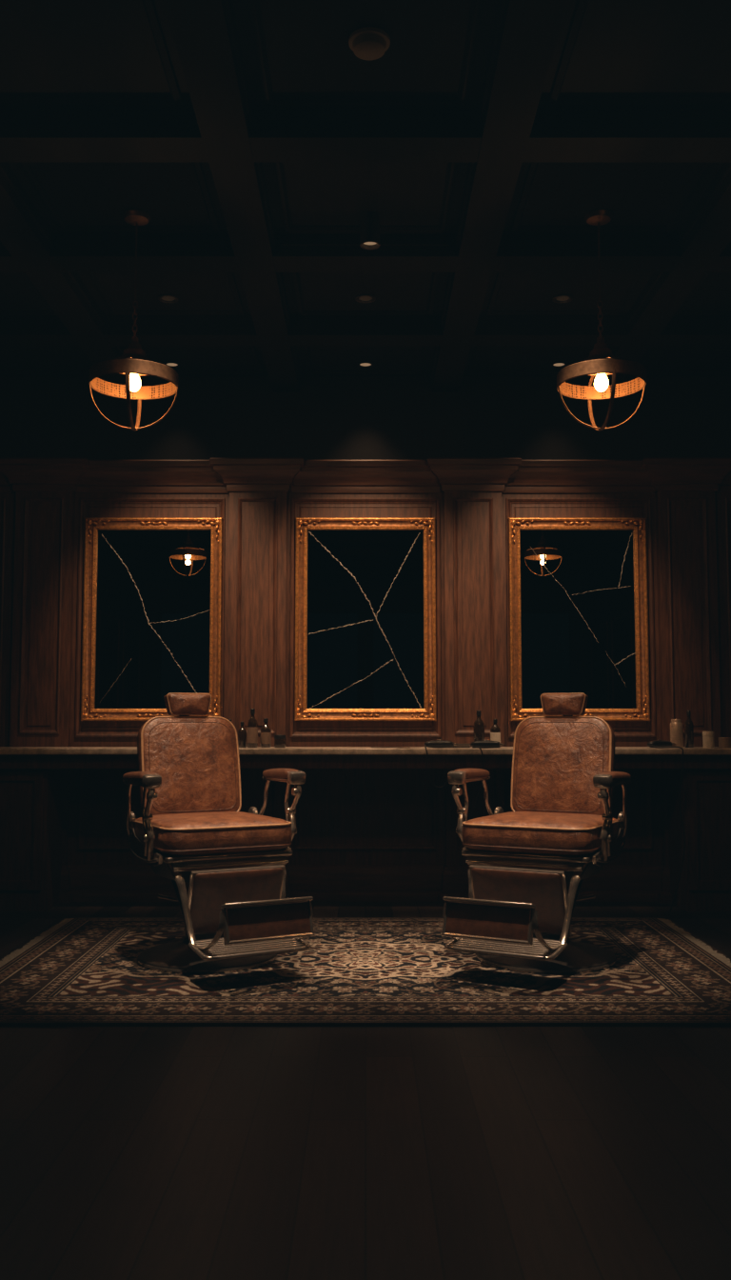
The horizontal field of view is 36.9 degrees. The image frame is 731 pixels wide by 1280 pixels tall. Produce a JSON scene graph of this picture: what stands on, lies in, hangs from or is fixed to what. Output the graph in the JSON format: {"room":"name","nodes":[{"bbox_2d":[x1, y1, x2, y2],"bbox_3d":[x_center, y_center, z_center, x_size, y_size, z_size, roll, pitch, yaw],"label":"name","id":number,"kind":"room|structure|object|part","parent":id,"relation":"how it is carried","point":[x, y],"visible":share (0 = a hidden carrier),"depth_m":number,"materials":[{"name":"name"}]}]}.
{"room":"salon","nodes":[
{"label":"salon","id":0,"kind":"room"},
{"bbox_2d":[0,901,730,1279],"bbox_3d":[0.000,1.236,1.736,6.900,0.100,9.950,0,-4,0],"label":"floor","id":1,"kind":"structure","parent":0,"point":[127,1152],"depth_m":2.73,"materials":[{"name":"brown wood"}]},
{"bbox_2d":[0,917,730,1026],"bbox_3d":[0.000,1.418,4.849,3.254,0.012,2.097,0,-4,0],"label":"rug","id":2,"kind":"object","parent":1,"relation":"on","point":[81,971],"visible":0.78,"depth_m":4.38,"materials":[{"name":"fabric"}]},
{"bbox_2d":[122,692,314,973],"bbox_3d":[-0.623,0.811,4.763,0.749,1.182,1.062,2,-5,-29],"label":"barber chair","id":3,"kind":"object","parent":2,"relation":"on","point":[237,913],"visible":1,"depth_m":4.67,"materials":[{"name":"leather"}]},
{"bbox_3d":[-1.054,0.783,4.885,0.049,0.306,0.129,0,-4,1],"label":"arm post","id":4,"kind":"part","parent":3,"relation":"part of","materials":[{"name":"silver metal"}]},
{"bbox_3d":[-0.973,0.616,4.720,0.058,0.018,0.310,2,-5,-29],"label":"arm rail","id":5,"kind":"part","parent":3,"relation":"part of","materials":[{"name":"silver metal"}]},
{"bbox_3d":[-0.859,1.165,4.923,0.165,0.038,0.021,-1,-5,18],"label":"pump lever","id":6,"kind":"part","parent":3,"relation":"part of","materials":[{"name":"silver metal"}]},
{"bbox_2d":[163,693,210,715],"bbox_3d":[-0.845,0.306,5.204,0.219,0.098,0.108,2,-11,-29],"label":"cushion","id":7,"kind":"object","parent":3,"relation":"on","point":[176,704],"depth_m":5.16,"materials":[{"name":"brown leather"}]},
{"bbox_2d":[137,718,239,815],"bbox_3d":[-0.829,0.601,5.151,0.479,0.478,0.140,2,-16,-29],"label":"backrest","id":8,"kind":"object","parent":3,"relation":"on","point":[197,760],"depth_m":5.09,"materials":[{"name":"brown leather"}]},
{"bbox_2d":[134,811,291,855],"bbox_3d":[-0.685,0.859,4.872,0.589,0.171,0.545,2,-5,-29],"label":"seat cushion","id":9,"kind":"object","parent":3,"relation":"on","point":[175,832],"depth_m":4.66,"materials":[{"name":"brown leather"}]},
{"bbox_3d":[-0.690,0.937,4.875,0.570,0.024,0.510,2,-5,-29],"label":"seat rail","id":10,"kind":"part","parent":3,"relation":"part of","materials":[{"name":"silver metal"}]},
{"bbox_3d":[-0.548,1.094,4.607,0.416,0.280,0.022,2,12,-29],"label":"calf frame","id":11,"kind":"part","parent":3,"relation":"part of","materials":[{"name":"silver metal"}]},
{"bbox_3d":[-0.496,0.807,5.193,0.129,0.306,0.049,-3,-5,30],"label":"arm post","id":12,"kind":"part","parent":3,"relation":"part of","materials":[{"name":"silver metal"}]},
{"bbox_3d":[-0.382,1.106,4.304,0.370,0.144,0.031,2,-21,-29],"label":"flip footplate frame","id":13,"kind":"part","parent":3,"relation":"part of","materials":[{"name":"silver metal"}]},
{"bbox_3d":[-0.389,0.641,5.043,0.058,0.018,0.310,2,-5,-29],"label":"arm rail","id":14,"kind":"part","parent":3,"relation":"part of","materials":[{"name":"silver metal"}]},
{"bbox_2d":[441,692,631,973],"bbox_3d":[0.723,0.811,4.763,0.749,1.182,1.062,-2,-5,29],"label":"barber chair","id":15,"kind":"object","parent":2,"relation":"on","point":[561,828],"visible":1,"depth_m":4.67,"materials":[{"name":"leather"}]},
{"bbox_3d":[0.488,0.641,5.043,0.058,0.018,0.310,-2,-5,29],"label":"arm rail","id":16,"kind":"part","parent":15,"relation":"part of","materials":[{"name":"silver metal"}]},
{"bbox_3d":[0.596,0.807,5.193,0.129,0.306,0.049,3,-5,-30],"label":"arm post","id":17,"kind":"part","parent":15,"relation":"part of","materials":[{"name":"silver metal"}]},
{"bbox_3d":[0.482,1.106,4.304,0.370,0.144,0.031,-2,-21,29],"label":"flip footplate frame","id":18,"kind":"part","parent":15,"relation":"part of","materials":[{"name":"silver metal"}]},
{"bbox_3d":[0.648,1.094,4.607,0.416,0.280,0.022,-2,12,29],"label":"calf frame","id":19,"kind":"part","parent":15,"relation":"part of","materials":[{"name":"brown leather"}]},
{"bbox_3d":[0.790,0.937,4.875,0.570,0.024,0.510,-2,-5,29],"label":"seat rail","id":20,"kind":"part","parent":15,"relation":"part of","materials":[{"name":"silver metal"}]},
{"bbox_2d":[462,811,619,855],"bbox_3d":[0.785,0.859,4.872,0.589,0.171,0.545,-2,-5,29],"label":"seat cushion","id":21,"kind":"object","parent":15,"relation":"on","point":[500,832],"depth_m":4.66,"materials":[{"name":"brown leather"}]},
{"bbox_2d":[512,718,615,815],"bbox_3d":[0.928,0.601,5.151,0.479,0.478,0.140,-2,-16,29],"label":"backrest","id":22,"kind":"object","parent":15,"relation":"on","point":[555,761],"depth_m":5.09,"materials":[{"name":"brown leather"}]},
{"bbox_2d":[541,693,588,715],"bbox_3d":[0.945,0.306,5.204,0.219,0.098,0.108,-2,-11,29],"label":"cushion","id":23,"kind":"object","parent":15,"relation":"on","point":[552,704],"depth_m":5.16,"materials":[{"name":"brown leather"}]},
{"bbox_3d":[0.959,1.165,4.923,0.165,0.038,0.021,1,-5,-18],"label":"pump lever","id":24,"kind":"part","parent":15,"relation":"part of","materials":[{"name":"silver metal"}]},
{"bbox_3d":[1.073,0.616,4.720,0.058,0.018,0.310,-2,-5,29],"label":"arm rail","id":25,"kind":"part","parent":15,"relation":"part of","materials":[{"name":"silver metal"}]},
{"bbox_3d":[1.154,0.783,4.885,0.049,0.306,0.129,0,-4,-1],"label":"arm post","id":26,"kind":"part","parent":15,"relation":"part of","materials":[{"name":"silver metal"}]},
{"bbox_2d":[0,746,730,911],"bbox_3d":[0.000,1.077,6.290,6.590,0.912,0.450,0,-4,0],"label":"counter","id":27,"kind":"object","parent":1,"relation":"on","point":[31,778],"depth_m":6.16,"materials":[{"name":"wood"}]},
{"bbox_2d":[238,721,246,747],"bbox_3d":[-0.718,0.551,6.377,0.052,0.150,0.052,0,-4,0],"label":"bottle","id":28,"kind":"object","parent":27,"relation":"on","point":[242,731],"visible":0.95,"depth_m":6.36,"materials":[{"name":"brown glass"}]},
{"bbox_2d":[247,708,258,747],"bbox_3d":[-0.652,0.509,6.320,0.062,0.225,0.062,0,-4,0],"label":"bottle","id":29,"kind":"object","parent":27,"relation":"on","point":[252,724],"visible":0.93,"depth_m":6.29,"materials":[{"name":"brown glass"}]},
{"bbox_2d":[260,718,271,747],"bbox_3d":[-0.581,0.541,6.377,0.062,0.170,0.062,0,-4,0],"label":"bottle","id":30,"kind":"object","parent":27,"relation":"on","point":[266,730],"visible":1,"depth_m":6.35,"materials":[{"name":"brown glass"}]},
{"bbox_2d":[274,734,285,747],"bbox_3d":[-0.493,0.583,6.304,0.069,0.075,0.069,0,-4,0],"label":"jar","id":31,"kind":"object","parent":27,"relation":"on","point":[279,739],"visible":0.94,"depth_m":6.28,"materials":[{"name":"clear glass"}]},
{"bbox_3d":[-0.493,0.557,6.306,0.069,0.022,0.069,0,-4,0],"label":"lid","id":32,"kind":"part","parent":31,"relation":"part of","materials":[{"name":"black plastic"}]},
{"bbox_2d":[0,746,730,754],"bbox_3d":[0.000,0.639,6.324,6.590,0.034,0.450,0,-4,0],"label":"countertop","id":33,"kind":"structure","parent":27,"relation":"on","point":[3,750],"depth_m":6.10,"materials":[{"name":"wood"}]},
{"bbox_2d":[424,740,459,788],"bbox_3d":[0.430,0.696,6.164,0.209,0.267,0.172,0,-4,-6],"label":"hair clipper","id":34,"kind":"object","parent":27,"relation":"on","point":[439,744],"visible":0.98,"depth_m":6.21,"materials":[{"name":"black plastic"}]},
{"bbox_3d":[0.373,0.704,6.117,0.101,0.242,0.191,4,-6,-44],"label":"cord","id":35,"kind":"part","parent":34,"relation":"part of","materials":[{"name":"black plastic"}]},
{"bbox_2d":[451,743,470,747],"bbox_3d":[0.537,0.612,6.342,0.130,0.024,0.100,0,-4,0],"label":"tray","id":36,"kind":"object","parent":27,"relation":"on","point":[460,745],"visible":0.5,"depth_m":6.29,"materials":[{"name":"metal"}]},
{"bbox_2d":[473,710,484,740],"bbox_3d":[0.658,0.516,6.339,0.064,0.215,0.064,0,-4,0],"label":"bottle","id":37,"kind":"object","parent":27,"relation":"on","point":[479,725],"visible":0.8,"depth_m":6.31,"materials":[{"name":"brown glass"}]},
{"bbox_2d":[470,740,505,819],"bbox_3d":[0.682,1.030,6.110,0.194,0.942,0.125,-1,-4,11],"label":"hair clipper","id":38,"kind":"object","parent":27,"relation":"on","point":[485,744],"visible":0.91,"depth_m":6.16,"materials":[{"name":"black plastic"}]},
{"bbox_3d":[0.654,1.040,6.086,0.172,0.917,0.086,-3,-5,30],"label":"cord","id":39,"kind":"part","parent":38,"relation":"part of","materials":[{"name":"black plastic"}]},
{"bbox_2d":[490,719,500,747],"bbox_3d":[0.745,0.536,6.277,0.060,0.165,0.060,0,-4,0],"label":"bottle","id":40,"kind":"object","parent":27,"relation":"on","point":[495,730],"visible":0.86,"depth_m":6.25,"materials":[{"name":"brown glass"}]},
{"bbox_2d":[647,740,685,911],"bbox_3d":[1.721,1.032,6.141,0.194,0.941,0.193,2,-5,-29],"label":"hair clipper","id":41,"kind":"object","parent":27,"relation":"on","point":[660,744],"visible":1,"depth_m":6.08,"materials":[{"name":"black plastic"}]},
{"bbox_2d":[670,719,683,747],"bbox_3d":[1.792,0.538,6.307,0.072,0.165,0.072,0,-4,0],"label":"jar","id":42,"kind":"object","parent":27,"relation":"on","point":[676,725],"visible":0.86,"depth_m":6.28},
{"bbox_2d":[684,710,694,747],"bbox_3d":[1.885,0.519,6.379,0.052,0.215,0.052,0,-4,0],"label":"bottle","id":43,"kind":"object","parent":27,"relation":"on","point":[689,724],"visible":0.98,"depth_m":6.36,"materials":[{"name":"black glass"}]},
{"bbox_2d":[702,731,715,747],"bbox_3d":[1.973,0.572,6.295,0.067,0.095,0.067,0,-4,0],"label":"tin","id":44,"kind":"object","parent":27,"relation":"on","point":[709,741],"visible":0.98,"depth_m":6.27,"materials":[{"name":"beige metal"}]},
{"bbox_3d":[1.973,0.539,6.297,0.067,0.028,0.067,0,-4,0],"label":"lid","id":45,"kind":"part","parent":44,"relation":"part of","materials":[{"name":"beige metal"}]},
{"bbox_2d":[719,737,730,747],"bbox_3d":[2.071,0.591,6.303,0.075,0.060,0.075,0,-4,0],"label":"jar","id":46,"kind":"object","parent":27,"relation":"on","point":[724,742],"visible":0.88,"depth_m":6.27,"materials":[{"name":"brown ceramic"}]},
{"bbox_3d":[2.071,0.570,6.305,0.075,0.018,0.075,0,-4,0],"label":"lid","id":47,"kind":"part","parent":46,"relation":"part of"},
{"bbox_2d":[0,0,730,392],"bbox_3d":[0.000,-1.960,1.980,6.600,0.110,9.650,0,-4,0],"label":"ceiling","id":48,"kind":"structure","parent":0,"point":[509,130],"depth_m":4.50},
{"bbox_2d":[88,209,179,431],"bbox_3d":[-0.972,-1.340,4.616,0.369,0.923,0.369,0,-4,0],"label":"pendant lamp","id":49,"kind":"object","parent":48,"relation":"hanging from","point":[133,363],"visible":1,"depth_m":4.58,"materials":[{"name":"brown metal"}]},
{"bbox_3d":[-0.972,-1.210,4.606,0.216,0.135,0.216,0,-4,0],"label":"lamp shade","id":50,"kind":"part","parent":49,"relation":"part of","materials":[{"name":"brown metal"}]},
{"bbox_3d":[-0.972,-1.083,4.596,0.060,0.081,0.060,0,-4,0],"label":"bulb","id":51,"kind":"part","parent":49,"relation":"part of","materials":[{"name":"white glass"}]},
{"bbox_3d":[-0.972,-1.604,4.636,0.008,0.354,0.008,0,-4,0],"label":"cord","id":52,"kind":"part","parent":49,"relation":"part of","materials":[{"name":"brown metal"}]},
{"bbox_2d":[158,294,179,302],"bbox_3d":[-1.000,-1.727,5.548,0.104,0.009,0.104,0,-4,0],"label":"recessed light","id":53,"kind":"object","parent":48,"relation":"in","point":[166,298],"visible":1,"depth_m":5.55,"materials":[{"name":"black plastic"}]},
{"bbox_2d":[163,360,180,367],"bbox_3d":[-1.160,-1.649,6.565,0.104,0.009,0.104,0,-4,0],"label":"recessed light","id":54,"kind":"object","parent":48,"relation":"in","point":[171,364],"visible":0.85,"depth_m":6.56,"materials":[{"name":"black plastic"}]},
{"bbox_2d":[355,294,376,302],"bbox_3d":[0.000,-1.727,5.548,0.104,0.009,0.104,0,-4,0],"label":"recessed light","id":55,"kind":"object","parent":48,"relation":"in","point":[363,298],"visible":1,"depth_m":5.55,"materials":[{"name":"black plastic"}]},
{"bbox_2d":[357,360,374,367],"bbox_3d":[0.000,-1.649,6.565,0.104,0.009,0.104,0,-4,0],"label":"recessed light","id":56,"kind":"object","parent":48,"relation":"in","point":[365,364],"visible":1,"depth_m":6.56,"materials":[{"name":"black plastic"}]},
{"bbox_2d":[348,26,390,59],"bbox_3d":[0.012,-1.870,3.453,0.130,0.045,0.130,0,-4,0],"label":"smoke detector","id":57,"kind":"object","parent":48,"relation":"attached to","point":[369,43],"visible":1,"depth_m":3.42,"materials":[{"name":"plastic"}]},
{"bbox_2d":[360,211,379,249],"bbox_3d":[0.020,-1.736,4.646,0.084,0.130,0.084,0,-4,0],"label":"spotlight","id":58,"kind":"object","parent":48,"relation":"in","point":[370,220],"visible":1,"depth_m":4.61,"materials":[{"name":"metal"}]},
{"bbox_2d":[550,360,567,367],"bbox_3d":[1.160,-1.649,6.565,0.104,0.009,0.104,0,-4,0],"label":"recessed light","id":59,"kind":"object","parent":48,"relation":"in","point":[560,364],"visible":1,"depth_m":6.56,"materials":[{"name":"black plastic"}]},
{"bbox_2d":[552,294,573,302],"bbox_3d":[1.000,-1.727,5.548,0.104,0.009,0.104,0,-4,0],"label":"recessed light","id":60,"kind":"object","parent":48,"relation":"in","point":[562,298],"visible":1,"depth_m":5.55,"materials":[{"name":"black plastic"}]},
{"bbox_2d":[557,209,646,431],"bbox_3d":[0.990,-1.340,4.616,0.369,0.923,0.369,0,-4,0],"label":"pendant lamp","id":61,"kind":"object","parent":48,"relation":"hanging from","point":[601,362],"visible":1,"depth_m":4.58,"materials":[{"name":"brown metal"}]},
{"bbox_3d":[0.990,-1.604,4.636,0.008,0.354,0.008,0,-4,0],"label":"cord","id":62,"kind":"part","parent":61,"relation":"part of","materials":[{"name":"brown metal"}]},
{"bbox_3d":[0.990,-1.210,4.606,0.216,0.135,0.216,0,-4,0],"label":"lamp shade","id":63,"kind":"part","parent":61,"relation":"part of","materials":[{"name":"brown metal"}]},
{"bbox_3d":[0.990,-1.083,4.596,0.060,0.081,0.060,0,-4,0],"label":"bulb","id":64,"kind":"part","parent":61,"relation":"part of","materials":[{"name":"white glass"}]},
{"bbox_3d":[0.990,-1.136,4.600,0.014,0.058,0.365,0,-4,-4],"label":"arm","id":65,"kind":"part","parent":61,"relation":"part of","materials":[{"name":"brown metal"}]},
{"bbox_2d":[0,376,730,459],"bbox_3d":[0.000,-0.085,6.751,6.900,3.300,0.150,0,-4,0],"label":"wall","id":66,"kind":"structure","parent":0,"point":[330,417],"depth_m":6.77,"materials":[{"name":"black paint"}]},
{"bbox_2d":[0,491,730,865],"bbox_3d":[0.000,0.245,6.616,6.600,2.620,0.070,0,-4,0],"label":"panelling","id":67,"kind":"object","parent":66,"relation":"attached to","point":[339,806],"visible":0.35,"depth_m":6.60,"materials":[{"name":"brown wood"}]},
{"bbox_2d":[80,517,223,721],"bbox_3d":[-1.290,-0.129,6.633,0.846,1.242,0.052,0,-4,0],"label":"framed mirror","id":68,"kind":"object","parent":67,"relation":"attached to","point":[153,586],"visible":0.93,"depth_m":6.64,"materials":[{"name":"mirror"}]},
{"bbox_2d":[294,517,437,720],"bbox_3d":[0.000,-0.129,6.633,0.861,1.242,0.052,0,-4,0],"label":"framed mirror","id":69,"kind":"object","parent":67,"relation":"attached to","point":[366,587],"visible":1,"depth_m":6.64,"materials":[{"name":"mirror"}]},
{"bbox_2d":[507,517,650,721],"bbox_3d":[1.290,-0.129,6.633,0.846,1.242,0.052,0,-4,0],"label":"framed mirror","id":70,"kind":"object","parent":67,"relation":"attached to","point":[578,586],"visible":0.94,"depth_m":6.64,"materials":[{"name":"mirror"}]},
{"bbox_2d":[0,497,730,850],"bbox_3d":[0.000,0.189,6.603,6.596,2.130,0.064,0,-4,0],"label":"trim","id":71,"kind":"structure","parent":66,"relation":"attached to","point":[43,532],"depth_m":6.61,"materials":[{"name":"brown wood"}]},
{"bbox_2d":[0,458,730,493],"bbox_3d":[0.000,-1.000,6.646,6.600,0.188,0.160,0,-4,0],"label":"trim","id":72,"kind":"structure","parent":66,"relation":"attached to","point":[78,475],"depth_m":6.64,"materials":[{"name":"brown wood"}]},
{"bbox_2d":[0,0,730,374],"bbox_3d":[0.000,-1.883,3.449,6.480,0.018,6.570,0,-4,0],"label":"trim","id":73,"kind":"structure","parent":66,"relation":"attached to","point":[175,98],"depth_m":4.46,"materials":[{"name":"brown wood"}]},
{"bbox_2d":[59,864,672,902],"bbox_3d":[0.000,1.444,6.489,6.600,0.210,0.100,0,-4,0],"label":"baseboard","id":74,"kind":"structure","parent":66,"relation":"attached to","point":[79,883],"depth_m":6.51,"materials":[{"name":"brown wood"}]}
]}

